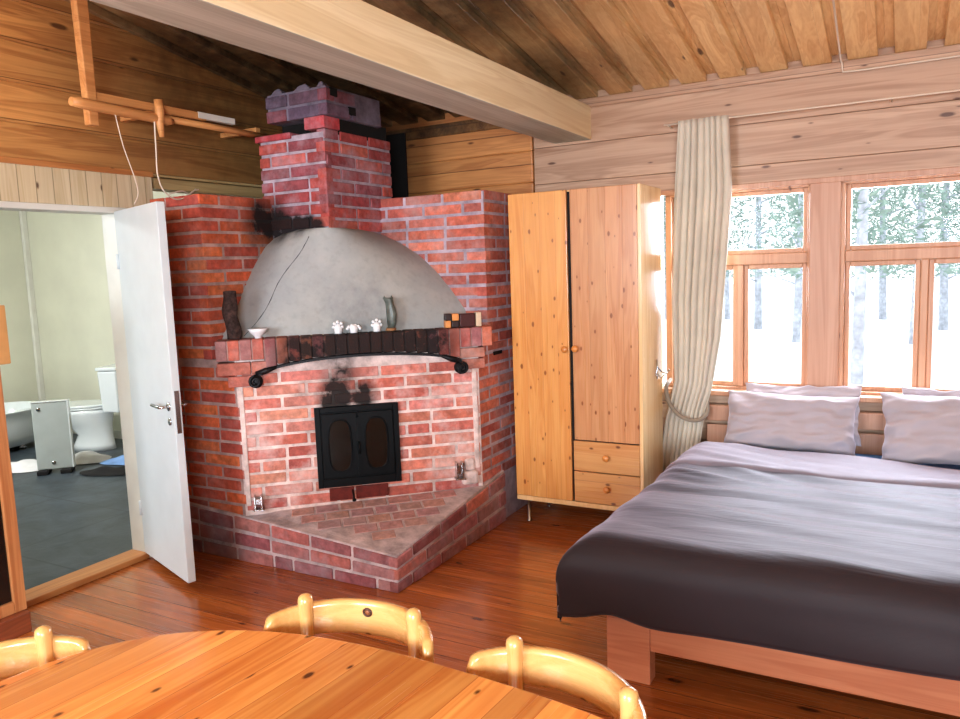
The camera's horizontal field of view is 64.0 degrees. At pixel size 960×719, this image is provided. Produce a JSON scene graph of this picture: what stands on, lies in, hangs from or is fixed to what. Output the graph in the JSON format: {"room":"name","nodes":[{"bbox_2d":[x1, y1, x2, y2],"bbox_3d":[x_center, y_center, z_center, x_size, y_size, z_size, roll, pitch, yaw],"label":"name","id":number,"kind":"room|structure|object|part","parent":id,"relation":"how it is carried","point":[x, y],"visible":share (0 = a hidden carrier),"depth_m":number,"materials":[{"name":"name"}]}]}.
{"room":"traditional dwelling","nodes":[
{"label":"traditional dwelling","id":0,"kind":"room"},
{"bbox_2d":[0,210,38,401],"bbox_3d":[-5.731,-0.219,6.014,0.120,2.480,4.600,2,8,29],"label":"wall","id":1,"kind":"structure","parent":0,"point":[19,381],"depth_m":7.77,"materials":[{"name":"beige paint"}]},
{"bbox_2d":[9,433,132,589],"bbox_3d":[-3.909,1.123,5.195,4.170,0.120,4.600,2,8,29],"label":"floor","id":2,"kind":"structure","parent":0,"point":[68,523],"depth_m":5.03,"materials":[{"name":"tile"}]},
{"bbox_2d":[4,401,34,448],"bbox_3d":[-4.709,0.699,6.844,0.783,0.386,1.622,2,8,29],"label":"bathtub","id":3,"kind":"object","parent":2,"relation":"on","point":[18,414],"visible":0.6,"depth_m":7.08,"materials":[{"name":"white ceramic"}]},
{"bbox_2d":[11,459,38,472],"bbox_3d":[-3.846,0.874,6.425,0.504,0.063,0.340,-2,7,2],"label":"bath mat","id":4,"kind":"object","parent":2,"relation":"on","point":[26,465],"visible":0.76,"depth_m":6.34,"materials":[{"name":"white fabric"}]},
{"bbox_2d":[30,399,75,475],"bbox_3d":[-3.450,0.625,6.213,0.275,0.592,0.140,-4,7,-15],"label":"panel","id":5,"kind":"object","parent":2,"relation":"on","point":[51,419],"visible":1,"depth_m":6.19,"materials":[{"name":"white plastic"}]},
{"bbox_2d":[75,451,111,464],"bbox_3d":[-3.391,0.825,6.633,0.379,0.078,0.339,-4,7,-16],"label":"towel","id":6,"kind":"object","parent":2,"relation":"on","point":[83,457],"visible":0.88,"depth_m":6.54,"materials":[{"name":"beige fabric"}]},
{"bbox_2d":[69,363,119,451],"bbox_3d":[-3.553,0.439,7.034,0.740,0.772,0.394,-2,7,4],"label":"toilet","id":7,"kind":"object","parent":2,"relation":"on","point":[92,420],"visible":0.7,"depth_m":6.92,"materials":[{"name":"white ceramic"}]},
{"bbox_3d":[-3.639,0.409,7.036,0.560,0.023,0.380,-2,7,4],"label":"lid","id":8,"kind":"part","parent":7,"relation":"part of","materials":[{"name":"white ceramic"}]},
{"bbox_3d":[-3.628,0.634,7.062,0.555,0.385,0.374,-2,7,4],"label":"bowl","id":9,"kind":"part","parent":7,"relation":"part of","materials":[{"name":"white ceramic"}]},
{"bbox_3d":[-3.293,0.063,6.971,0.192,0.030,0.394,-2,7,4],"label":"cistern lid","id":10,"kind":"part","parent":7,"relation":"part of","materials":[{"name":"white ceramic"}]},
{"bbox_2d":[79,466,125,475],"bbox_3d":[-2.953,0.878,6.174,0.564,0.050,0.243,-2,7,-2],"label":"rubber mat","id":11,"kind":"object","parent":2,"relation":"on","point":[103,470],"visible":0.79,"depth_m":6.11,"materials":[{"name":"black rubber"}]},
{"bbox_2d":[100,455,124,464],"bbox_3d":[-2.929,0.822,6.532,0.558,0.075,0.309,-1,7,10],"label":"towel","id":12,"kind":"object","parent":2,"relation":"on","point":[119,460],"visible":0.2,"depth_m":6.45,"materials":[{"name":"blue fabric"}]},
{"bbox_2d":[72,429,121,438],"bbox_3d":[-3.874,1.029,5.128,4.050,0.080,4.540,2,8,29],"label":"baseboard","id":13,"kind":"structure","parent":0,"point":[117,433],"depth_m":7.50,"materials":[{"name":"white paint"}]},
{"bbox_2d":[26,191,187,430],"bbox_3d":[-2.800,-0.446,7.010,4.050,2.480,0.120,2,8,29],"label":"wall","id":14,"kind":"structure","parent":0,"point":[68,261],"depth_m":7.62,"materials":[{"name":"beige paint"}]},
{"bbox_2d":[19,211,45,400],"bbox_3d":[-4.593,-0.487,7.897,0.048,2.480,0.050,2,8,29],"label":"trim","id":15,"kind":"structure","parent":14,"relation":"attached to","point":[22,214],"depth_m":7.87,"materials":[{"name":"white paint"}]},
{"bbox_2d":[0,0,282,184],"bbox_3d":[-2.787,-0.673,2.683,0.140,4.000,7.350,2,8,29],"label":"wall","id":16,"kind":"structure","parent":0,"point":[39,72],"depth_m":4.04,"materials":[{"name":"brown wood"}]},
{"bbox_2d":[0,163,152,207],"bbox_3d":[-2.236,-0.837,3.656,0.142,0.183,1.490,2,8,29],"label":"wall","id":17,"kind":"structure","parent":16,"relation":"attached to","point":[18,183],"depth_m":3.85,"materials":[{"name":"beige wood"}]},
{"bbox_2d":[0,156,152,177],"bbox_3d":[-2.186,-0.933,3.618,0.042,0.030,1.495,2,8,29],"label":"trim","id":18,"kind":"structure","parent":16,"relation":"attached to","point":[3,159],"depth_m":3.84,"materials":[{"name":"brown wood"}]},
{"bbox_2d":[0,201,195,606],"bbox_3d":[-1.869,0.205,3.755,0.743,1.935,0.870,2,8,29],"label":"door","id":19,"kind":"structure","parent":16,"relation":"in","point":[135,238],"depth_m":3.94,"materials":[{"name":"white paint"}]},
{"bbox_3d":[-1.533,0.261,3.804,0.148,0.116,0.131,-8,9,-39],"label":"handle","id":20,"kind":"part","parent":19,"relation":"part of","materials":[{"name":"metal"}]},
{"bbox_3d":[-1.466,0.256,3.731,0.022,0.210,0.003,-8,9,-41],"label":"lock plate","id":21,"kind":"part","parent":19,"relation":"part of","materials":[{"name":"metal"}]},
{"bbox_2d":[152,174,263,198],"bbox_3d":[-1.586,-1.071,4.847,0.146,0.077,1.240,2,8,29],"label":"trim","id":22,"kind":"structure","parent":16,"relation":"attached to","point":[170,184],"depth_m":4.63,"materials":[{"name":"brown wood"}]},
{"bbox_2d":[0,501,959,718],"bbox_3d":[0.349,1.466,1.193,7.100,0.120,7.250,2,8,29],"label":"floor","id":23,"kind":"structure","parent":0,"point":[502,585],"depth_m":3.55,"materials":[{"name":"brown wood"}]},
{"bbox_2d":[0,305,31,640],"bbox_3d":[-2.382,0.549,3.031,0.271,1.462,1.045,2,8,29],"label":"display cabinet","id":24,"kind":"object","parent":23,"relation":"on","point":[15,621],"visible":1,"depth_m":3.38,"materials":[{"name":"brown wood"}]},
{"bbox_3d":[-2.318,0.509,2.974,0.008,1.248,0.865,2,8,29],"label":"dark pane","id":25,"kind":"part","parent":24,"relation":"part of","materials":[{"name":"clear glass"}]},
{"bbox_3d":[-2.313,0.507,2.970,0.024,1.364,0.977,2,8,29],"label":"door frame","id":26,"kind":"part","parent":24,"relation":"part of","materials":[{"name":"brown wood"}]},
{"bbox_2d":[0,625,90,679],"bbox_3d":[-0.954,1.010,1.559,0.430,0.795,0.430,4,9,43],"label":"dining chair","id":27,"kind":"object","parent":23,"relation":"on","point":[18,655],"visible":0.7,"depth_m":1.71,"materials":[{"name":"brown wood"}]},
{"bbox_3d":[-0.957,0.986,1.755,0.039,0.795,0.040,4,9,43],"label":"post","id":28,"kind":"part","parent":27,"relation":"part of","materials":[{"name":"brown wood"}]},
{"bbox_2d":[0,630,602,718],"bbox_3d":[-0.287,1.065,1.114,1.720,0.742,1.120,2,8,33],"label":"dining table","id":29,"kind":"object","parent":23,"relation":"on","point":[212,674],"visible":1,"depth_m":1.52,"materials":[{"name":"brown wood"}]},
{"bbox_2d":[150,81,526,592],"bbox_3d":[-0.706,-0.281,4.624,1.622,2.610,1.765,2,8,29],"label":"fireplace","id":30,"kind":"object","parent":23,"relation":"on","point":[367,458],"visible":0.95,"depth_m":4.28,"materials":[{"name":"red brick"}]},
{"bbox_2d":[222,291,241,339],"bbox_3d":[-1.320,-0.237,4.083,0.099,0.259,0.095,2,8,29],"label":"log","id":31,"kind":"object","parent":30,"relation":"on","point":[229,306],"visible":1,"depth_m":4.06,"materials":[{"name":"brown wood"}]},
{"bbox_2d":[247,328,266,338],"bbox_3d":[-1.186,-0.140,4.104,0.104,0.052,0.104,2,8,29],"label":"bowl","id":32,"kind":"object","parent":30,"relation":"on","point":[256,332],"visible":1,"depth_m":4.08,"materials":[{"name":"ceramic"}]},
{"bbox_3d":[-0.916,-1.484,4.555,0.450,0.192,0.524,2,8,29],"label":"chimney crown","id":33,"kind":"part","parent":30,"relation":"part of","materials":[{"name":"brick"}]},
{"bbox_2d":[332,320,343,333],"bbox_3d":[-0.779,-0.179,4.213,0.053,0.074,0.051,2,8,29],"label":"flower ornament","id":34,"kind":"object","parent":30,"relation":"on","point":[337,328],"visible":1,"depth_m":4.20,"materials":[{"name":"ceramic"}]},
{"bbox_3d":[-0.768,0.473,4.227,0.192,0.358,0.023,-4,7,-13],"label":"stove door","id":35,"kind":"part","parent":30,"relation":"part of","materials":[{"name":"metal"}]},
{"bbox_3d":[-0.767,0.474,4.221,0.126,0.288,0.001,-4,7,-13],"label":"glass","id":36,"kind":"part","parent":30,"relation":"part of","materials":[{"name":"brown glass"}]},
{"bbox_2d":[222,228,465,339],"bbox_3d":[-0.744,-0.460,4.340,1.060,0.627,0.960,2,8,29],"label":"hood","id":37,"kind":"object","parent":30,"relation":"attached to","point":[292,283],"depth_m":4.31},
{"bbox_2d":[346,324,360,332],"bbox_3d":[-0.696,-0.172,4.234,0.082,0.049,0.044,-7,8,-35],"label":"flower ornament","id":38,"kind":"object","parent":30,"relation":"on","point":[354,328],"visible":1,"depth_m":4.22,"materials":[{"name":"ceramic"}]},
{"bbox_2d":[215,325,491,366],"bbox_3d":[-0.673,-0.068,4.258,1.493,0.163,0.156,-4,7,-13],"label":"mantel shelf","id":39,"kind":"object","parent":30,"relation":"attached to","point":[409,344],"depth_m":4.21,"materials":[{"name":"brick"}]},
{"bbox_3d":[-0.677,0.473,4.279,0.459,0.449,0.050,-4,7,-13],"label":"stove frame","id":40,"kind":"part","parent":30,"relation":"part of","materials":[{"name":"metal"}]},
{"bbox_3d":[-0.574,0.461,4.271,0.192,0.358,0.023,-4,7,-13],"label":"stove door","id":41,"kind":"part","parent":30,"relation":"part of","materials":[{"name":"metal"}]},
{"bbox_3d":[-0.573,0.461,4.266,0.126,0.288,0.001,-4,7,-13],"label":"glass","id":42,"kind":"part","parent":30,"relation":"part of","materials":[{"name":"brown glass"}]},
{"bbox_2d":[371,318,382,331],"bbox_3d":[-0.573,-0.192,4.261,0.053,0.074,0.051,2,8,29],"label":"flower ornament","id":43,"kind":"object","parent":30,"relation":"on","point":[376,325],"visible":1,"depth_m":4.25,"materials":[{"name":"ceramic"}]},
{"bbox_2d":[383,295,396,330],"bbox_3d":[-0.498,-0.258,4.271,0.073,0.196,0.060,2,8,29],"label":"figurine","id":44,"kind":"object","parent":30,"relation":"on","point":[391,314],"visible":1,"depth_m":4.25,"materials":[{"name":"grey ceramic"}]},
{"bbox_2d":[444,321,450,327],"bbox_3d":[-0.184,-0.200,4.348,0.032,0.040,0.050,-4,7,-13],"label":"wooden block","id":45,"kind":"object","parent":30,"relation":"on","point":[447,324],"visible":0.89,"depth_m":4.32,"materials":[{"name":"orange wood"}]},
{"bbox_2d":[444,313,450,320],"bbox_3d":[-0.184,-0.240,4.343,0.036,0.039,0.050,-4,7,-13],"label":"wooden block","id":46,"kind":"object","parent":45,"relation":"on","point":[447,316],"visible":1,"depth_m":4.32,"materials":[{"name":"brown wood"}]},
{"bbox_2d":[451,321,458,327],"bbox_3d":[-0.143,-0.202,4.357,0.040,0.038,0.050,-4,7,-13],"label":"wooden block","id":47,"kind":"object","parent":30,"relation":"on","point":[454,324],"visible":0.77,"depth_m":4.33,"materials":[{"name":"brown wood"}]},
{"bbox_2d":[451,313,458,320],"bbox_3d":[-0.143,-0.241,4.353,0.038,0.039,0.050,-4,7,-13],"label":"wooden block","id":48,"kind":"object","parent":47,"relation":"on","point":[454,316],"visible":0.96,"depth_m":4.33,"materials":[{"name":"orange wood"}]},
{"bbox_2d":[458,313,474,326],"bbox_3d":[-0.076,-0.225,4.371,0.088,0.076,0.050,-4,7,-13],"label":"wooden block","id":49,"kind":"object","parent":30,"relation":"on","point":[465,319],"visible":0.92,"depth_m":4.35,"materials":[{"name":"brown wood"}]},
{"bbox_2d":[474,312,481,325],"bbox_3d":[-0.013,-0.231,4.385,0.032,0.080,0.050,-4,7,-13],"label":"wooden block","id":50,"kind":"object","parent":30,"relation":"on","point":[477,314],"visible":0.91,"depth_m":4.36,"materials":[{"name":"beige wood"}]},
{"bbox_2d":[263,593,433,662],"bbox_3d":[-0.317,0.969,1.699,0.430,0.795,0.430,1,7,21],"label":"dining chair","id":51,"kind":"object","parent":23,"relation":"on","point":[309,617],"visible":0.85,"depth_m":1.82,"materials":[{"name":"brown wood"}]},
{"bbox_3d":[-0.402,0.951,1.876,0.040,0.795,0.039,1,7,21],"label":"post","id":52,"kind":"part","parent":51,"relation":"part of","materials":[{"name":"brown wood"}]},
{"bbox_3d":[-0.136,0.953,1.775,0.040,0.795,0.039,1,7,21],"label":"post","id":53,"kind":"part","parent":51,"relation":"part of","materials":[{"name":"brown wood"}]},
{"bbox_2d":[466,635,646,718],"bbox_3d":[0.083,0.987,1.433,0.430,0.795,0.430,-8,9,-43],"label":"dining chair","id":54,"kind":"object","parent":23,"relation":"on","point":[516,664],"visible":0.96,"depth_m":1.56,"materials":[{"name":"brown wood"}]},
{"bbox_3d":[0.085,0.963,1.628,0.039,0.795,0.040,-8,9,-43],"label":"post","id":55,"kind":"part","parent":54,"relation":"part of","materials":[{"name":"brown wood"}]},
{"bbox_3d":[0.280,0.981,1.422,0.039,0.795,0.040,-8,9,-43],"label":"post","id":56,"kind":"part","parent":54,"relation":"part of","materials":[{"name":"brown wood"}]},
{"bbox_2d":[508,183,669,520],"bbox_3d":[0.655,0.004,4.541,0.847,1.962,0.427,2,8,29],"label":"wardrobe","id":57,"kind":"object","parent":23,"relation":"on","point":[585,263],"visible":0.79,"depth_m":4.37,"materials":[{"name":"brown wood"}]},
{"bbox_3d":[0.301,0.916,4.699,0.032,0.140,0.031,2,8,29],"label":"leg","id":58,"kind":"part","parent":57,"relation":"part of","materials":[{"name":"metal"}]},
{"bbox_3d":[0.356,-0.065,4.496,0.362,1.792,0.020,2,8,29],"label":"door","id":59,"kind":"part","parent":57,"relation":"part of","materials":[{"name":"brown wood"}]},
{"bbox_3d":[0.484,-0.057,4.398,0.040,0.039,0.030,2,8,29],"label":"knob","id":60,"kind":"part","parent":57,"relation":"part of","materials":[{"name":"brown wood"}]},
{"bbox_3d":[0.539,-0.060,4.367,0.040,0.039,0.030,2,8,29],"label":"knob","id":61,"kind":"part","parent":57,"relation":"part of","materials":[{"name":"brown wood"}]},
{"bbox_3d":[0.696,-0.239,4.284,0.385,1.422,0.020,2,8,29],"label":"door","id":62,"kind":"part","parent":57,"relation":"part of","materials":[{"name":"brown wood"}]},
{"bbox_3d":[0.714,0.562,4.358,0.040,0.039,0.030,2,8,29],"label":"knob","id":63,"kind":"part","parent":57,"relation":"part of","materials":[{"name":"brown wood"}]},
{"bbox_3d":[0.721,0.744,4.380,0.040,0.039,0.030,2,8,29],"label":"knob","id":64,"kind":"part","parent":57,"relation":"part of","materials":[{"name":"brown wood"}]},
{"bbox_3d":[0.729,0.742,4.404,0.393,0.180,0.020,2,8,29],"label":"drawer","id":65,"kind":"part","parent":57,"relation":"part of","materials":[{"name":"brown wood"}]},
{"bbox_3d":[0.722,0.561,4.382,0.393,0.176,0.020,2,8,29],"label":"drawer","id":66,"kind":"part","parent":57,"relation":"part of","materials":[{"name":"brown wood"}]},
{"bbox_2d":[607,404,959,716],"bbox_3d":[1.690,0.752,3.313,1.825,0.695,1.975,2,8,29],"label":"bed","id":67,"kind":"object","parent":23,"relation":"on","point":[631,647],"visible":0.28,"depth_m":2.65,"materials":[{"name":"brown wood"}]},
{"bbox_3d":[0.566,1.076,2.883,0.165,0.236,0.070,2,8,29],"label":"leg","id":68,"kind":"part","parent":67,"relation":"part of","materials":[{"name":"brown wood"}]},
{"bbox_2d":[556,441,959,680],"bbox_3d":[1.498,0.725,3.058,1.872,0.395,1.805,2,8,29],"label":"duvet","id":69,"kind":"object","parent":67,"relation":"on","point":[851,559],"visible":1,"depth_m":2.58,"materials":[{"name":"grey fabric"}]},
{"bbox_3d":[1.264,1.018,2.489,1.765,0.130,0.070,2,8,29],"label":"foot rail","id":70,"kind":"part","parent":67,"relation":"part of","materials":[{"name":"brown wood"}]},
{"bbox_2d":[724,390,859,455],"bbox_3d":[1.672,0.348,4.157,0.679,0.322,0.273,2,8,29],"label":"pillow","id":71,"kind":"object","parent":67,"relation":"on","point":[819,424],"visible":0.91,"depth_m":4.08,"materials":[{"name":"fabric"}]},
{"bbox_3d":[2.156,0.573,4.154,1.825,0.575,0.022,2,8,29],"label":"headboard","id":72,"kind":"part","parent":67,"relation":"part of","materials":[{"name":"brown wood"}]},
{"bbox_2d":[745,383,861,445],"bbox_3d":[1.770,0.298,4.240,0.610,0.323,0.171,2,8,29],"label":"pillow","id":73,"kind":"object","parent":67,"relation":"on","point":[808,390],"visible":0.17,"depth_m":4.21,"materials":[{"name":"fabric"}]},
{"bbox_3d":[1.716,0.729,3.298,1.745,0.214,1.900,2,8,29],"label":"mattress","id":74,"kind":"part","parent":67,"relation":"part of","materials":[{"name":"white fabric"}]},
{"bbox_2d":[881,392,959,464],"bbox_3d":[2.331,0.346,3.741,0.695,0.361,0.273,2,8,29],"label":"pillow","id":75,"kind":"object","parent":67,"relation":"on","point":[918,429],"visible":0.99,"depth_m":3.76,"materials":[{"name":"fabric"}]},
{"bbox_2d":[901,386,959,396],"bbox_3d":[2.449,0.316,3.858,0.609,0.341,0.170,2,8,29],"label":"pillow","id":76,"kind":"object","parent":67,"relation":"on","point":[906,390],"visible":0.2,"depth_m":3.94,"materials":[{"name":"fabric"}]},
{"bbox_2d":[64,0,959,127],"bbox_3d":[0.258,-1.800,0.842,7.210,1.369,7.350,2,8,29],"label":"ceiling","id":77,"kind":"structure","parent":0,"point":[579,49],"depth_m":3.94,"materials":[{"name":"brown wood"}]},
{"bbox_2d":[68,0,267,138],"bbox_3d":[-1.688,-1.514,4.128,0.355,0.706,1.320,2,8,29],"label":"drying rack","id":78,"kind":"object","parent":77,"relation":"hanging from","point":[92,102],"visible":1,"depth_m":3.72,"materials":[{"name":"brown wood"}]},
{"bbox_2d":[115,115,138,204],"bbox_3d":[-1.736,-0.987,3.803,0.047,0.423,0.146,-2,7,-3],"label":"cord","id":79,"kind":"object","parent":78,"relation":"hanging from","point":[115,115],"visible":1,"depth_m":3.78,"materials":[{"name":"white plastic"}]},
{"bbox_3d":[-1.779,-1.281,4.037,0.295,0.030,0.040,2,8,29],"label":"wall arm","id":80,"kind":"part","parent":78,"relation":"part of","materials":[{"name":"brown wood"}]},
{"bbox_2d":[154,121,198,199],"bbox_3d":[-1.602,-1.045,4.069,0.034,0.399,0.333,0,7,15],"label":"cord","id":81,"kind":"object","parent":78,"relation":"hanging from","point":[193,191],"visible":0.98,"depth_m":3.96,"materials":[{"name":"white plastic"}]},
{"bbox_3d":[-1.447,-1.365,4.637,0.295,0.030,0.040,2,8,29],"label":"wall arm","id":82,"kind":"part","parent":78,"relation":"part of","materials":[{"name":"brown wood"}]},
{"bbox_2d":[832,0,959,72],"bbox_3d":[2.493,-1.554,2.907,2.145,0.325,1.425,2,8,29],"label":"cable","id":83,"kind":"object","parent":77,"relation":"attached to","point":[833,1],"visible":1,"depth_m":3.88,"materials":[{"name":"white plastic"}]},
{"bbox_2d":[386,39,959,441],"bbox_3d":[2.047,-0.395,4.252,7.160,2.720,0.174,2,8,29],"label":"wall","id":84,"kind":"structure","parent":0,"point":[630,142],"depth_m":4.34,"materials":[{"name":"brown wood"}]},
{"bbox_2d":[90,0,590,143],"bbox_3d":[-1.156,-1.030,1.686,0.250,0.203,7.270,2,8,29],"label":"beam","id":85,"kind":"structure","parent":84,"relation":"attached to","point":[358,41],"depth_m":2.92,"materials":[{"name":"brown wood"}]},
{"bbox_2d":[386,133,408,197],"bbox_3d":[-0.776,-1.318,5.547,0.600,0.550,0.015,2,8,29],"label":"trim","id":86,"kind":"structure","parent":84,"relation":"attached to","point":[398,153],"depth_m":5.42,"materials":[{"name":"black metal"}]},
{"bbox_2d":[386,119,501,140],"bbox_3d":[-0.339,-1.575,5.330,1.560,0.080,0.080,2,8,29],"label":"trim","id":87,"kind":"structure","parent":84,"relation":"attached to","point":[467,126],"depth_m":5.23,"materials":[{"name":"brown wood"}]},
{"bbox_2d":[662,184,809,395],"bbox_3d":[1.500,-0.394,4.488,0.895,1.207,0.185,2,8,29],"label":"window","id":88,"kind":"structure","parent":84,"relation":"in","point":[740,262],"depth_m":4.48,"materials":[{"name":"brown wood"}]},
{"bbox_2d":[663,115,731,471],"bbox_3d":[1.250,-0.231,4.495,0.424,2.275,0.156,1,8,26],"label":"curtain","id":89,"kind":"object","parent":88,"relation":"attached to","point":[703,175],"visible":0.83,"depth_m":4.43,"materials":[{"name":"fabric"}]},
{"bbox_3d":[1.500,0.195,4.519,0.895,0.030,0.095,2,8,29],"label":"sill","id":90,"kind":"part","parent":88,"relation":"part of","materials":[{"name":"brown wood"}]},
{"bbox_3d":[1.360,-0.205,4.636,0.377,0.712,0.040,2,8,29],"label":"sash","id":91,"kind":"part","parent":88,"relation":"part of","materials":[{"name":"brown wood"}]},
{"bbox_3d":[1.504,-0.789,4.474,0.755,0.356,0.040,2,8,29],"label":"sash","id":92,"kind":"part","parent":88,"relation":"part of","materials":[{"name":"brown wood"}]},
{"bbox_3d":[1.707,-0.195,4.446,0.342,0.712,0.040,2,8,29],"label":"sash","id":93,"kind":"part","parent":88,"relation":"part of","materials":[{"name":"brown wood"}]},
{"bbox_2d":[578,44,959,106],"bbox_3d":[2.729,-1.529,3.646,5.440,0.055,0.072,2,8,29],"label":"trim","id":94,"kind":"structure","parent":84,"relation":"attached to","point":[950,50],"depth_m":4.21,"materials":[{"name":"brown wood"}]},
{"bbox_2d":[661,166,959,195],"bbox_3d":[1.946,-0.972,4.141,2.060,0.030,0.040,2,8,29],"label":"trim","id":95,"kind":"structure","parent":84,"relation":"attached to","point":[946,170],"depth_m":4.12,"materials":[{"name":"brown wood"}]},
{"bbox_2d":[664,89,959,128],"bbox_3d":[2.169,-1.326,3.905,2.460,0.016,0.120,2,8,29],"label":"wire","id":96,"kind":"object","parent":84,"relation":"attached to","point":[891,98],"visible":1,"depth_m":4.00,"materials":[{"name":"silver metal"}]},
{"bbox_2d":[807,182,841,386],"bbox_3d":[1.929,-0.396,4.297,0.160,1.190,0.145,2,8,29],"label":"trim","id":97,"kind":"structure","parent":84,"relation":"attached to","point":[825,205],"depth_m":4.23,"materials":[{"name":"brown wood"}]},
{"bbox_2d":[838,173,959,402],"bbox_3d":[2.331,-0.370,4.033,0.900,1.207,0.185,2,8,29],"label":"window","id":98,"kind":"structure","parent":84,"relation":"in","point":[928,254],"depth_m":4.09,"materials":[{"name":"brown wood"}]},
{"bbox_3d":[2.331,0.219,4.064,0.900,0.030,0.095,2,8,29],"label":"sill","id":99,"kind":"part","parent":98,"relation":"part of","materials":[{"name":"brown wood"}]},
{"bbox_3d":[2.182,-0.181,4.185,0.362,0.712,0.040,2,8,29],"label":"sash","id":100,"kind":"part","parent":98,"relation":"part of","materials":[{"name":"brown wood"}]},
{"bbox_3d":[2.335,-0.765,4.019,0.760,0.356,0.040,2,8,29],"label":"sash","id":101,"kind":"part","parent":98,"relation":"part of","materials":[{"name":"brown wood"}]},
{"bbox_3d":[2.531,-0.171,3.994,0.362,0.712,0.040,2,8,29],"label":"sash","id":102,"kind":"part","parent":98,"relation":"part of","materials":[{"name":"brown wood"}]},
{"label":"outside","id":103,"kind":"structure","parent":0,"visible":0},
{"bbox_2d":[664,280,959,388],"bbox_3d":[19.209,-2.026,32.170,90.000,0.450,65.170,2,8,29],"label":"ground","id":104,"kind":"structure","parent":103,"point":[888,352],"depth_m":20.53,"materials":[{"name":"white snow"}]},
{"bbox_2d":[663,196,665,318],"bbox_3d":[7.126,-4.718,29.879,2.033,6.422,2.091,-2,7,-1],"label":"tree","id":105,"kind":"object","parent":104,"relation":"on","point":[663,196],"visible":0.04,"depth_m":29.98,"materials":[{"name":"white plant"}]},
{"bbox_2d":[663,198,665,283],"bbox_3d":[6.623,-4.011,25.738,1.874,6.046,1.881,-1,7,7],"label":"tree","id":106,"kind":"object","parent":104,"relation":"on","point":[664,198],"visible":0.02,"depth_m":25.73,"materials":[{"name":"green plant"}]},
{"bbox_2d":[664,220,736,281],"bbox_3d":[6.091,-4.043,21.430,2.327,7.174,2.344,2,8,29],"label":"tree","id":107,"kind":"object","parent":104,"relation":"on","point":[664,220],"visible":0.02,"depth_m":21.52,"materials":[{"name":"green plant"}]},
{"bbox_2d":[724,197,753,318],"bbox_3d":[9.245,-4.695,28.748,2.154,6.494,2.079,2,8,29],"label":"tree","id":108,"kind":"object","parent":104,"relation":"on","point":[726,290],"visible":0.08,"depth_m":28.91,"materials":[{"name":"green plant"}]},
{"bbox_2d":[726,194,791,328],"bbox_3d":[8.849,-4.418,24.399,2.225,7.006,2.335,2,8,29],"label":"tree","id":109,"kind":"object","parent":104,"relation":"on","point":[758,210],"visible":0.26,"depth_m":24.45,"materials":[{"name":"green plant"}]},
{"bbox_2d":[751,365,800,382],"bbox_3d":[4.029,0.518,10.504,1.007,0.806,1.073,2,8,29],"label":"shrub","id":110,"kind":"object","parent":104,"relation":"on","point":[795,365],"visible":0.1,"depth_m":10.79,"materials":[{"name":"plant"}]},
{"bbox_2d":[751,193,803,342],"bbox_3d":[8.351,-4.085,20.157,2.320,7.397,2.338,-3,7,-9],"label":"tree","id":111,"kind":"object","parent":104,"relation":"on","point":[796,334],"visible":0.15,"depth_m":20.37,"materials":[{"name":"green plant"}]},
{"bbox_2d":[772,193,802,318],"bbox_3d":[11.530,-5.015,27.458,2.300,7.266,2.238,5,10,45],"label":"tree","id":112,"kind":"object","parent":104,"relation":"on","point":[796,193],"visible":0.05,"depth_m":27.61,"materials":[{"name":"green plant"}]},
{"bbox_2d":[766,183,959,384],"bbox_3d":[5.496,-3.336,10.992,2.686,8.302,2.834,2,8,29],"label":"tree","id":113,"kind":"object","parent":104,"relation":"on","point":[861,204],"visible":0.17,"depth_m":11.12,"materials":[{"name":"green plant"}]},
{"bbox_2d":[849,187,891,328],"bbox_3d":[11.095,-4.489,23.119,2.389,7.292,2.497,2,8,29],"label":"tree","id":114,"kind":"object","parent":104,"relation":"on","point":[853,191],"visible":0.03,"depth_m":22.86,"materials":[{"name":"green plant"}]},
{"bbox_2d":[854,185,915,319],"bbox_3d":[13.853,-4.913,26.188,2.343,7.203,2.274,2,8,29],"label":"tree","id":115,"kind":"object","parent":104,"relation":"on","point":[882,282],"visible":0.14,"depth_m":26.37,"materials":[{"name":"green plant"}]},
{"bbox_2d":[869,182,959,343],"bbox_3d":[10.701,-3.646,18.836,2.142,6.670,2.245,2,8,29],"label":"tree","id":116,"kind":"object","parent":104,"relation":"on","point":[921,214],"visible":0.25,"depth_m":18.83,"materials":[{"name":"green plant"}]},
{"bbox_2d":[905,181,959,329],"bbox_3d":[13.352,-4.099,21.972,2.113,6.625,2.145,2,8,29],"label":"tree","id":117,"kind":"object","parent":104,"relation":"on","point":[944,282],"visible":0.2,"depth_m":22.12,"materials":[{"name":"green plant"}]},
{"bbox_2d":[937,182,959,273],"bbox_3d":[16.004,-4.371,25.088,2.084,6.232,1.904,-6,8,-27],"label":"tree","id":118,"kind":"object","parent":104,"relation":"on","point":[957,222],"visible":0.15,"depth_m":25.27,"materials":[{"name":"green plant"}]}
]}

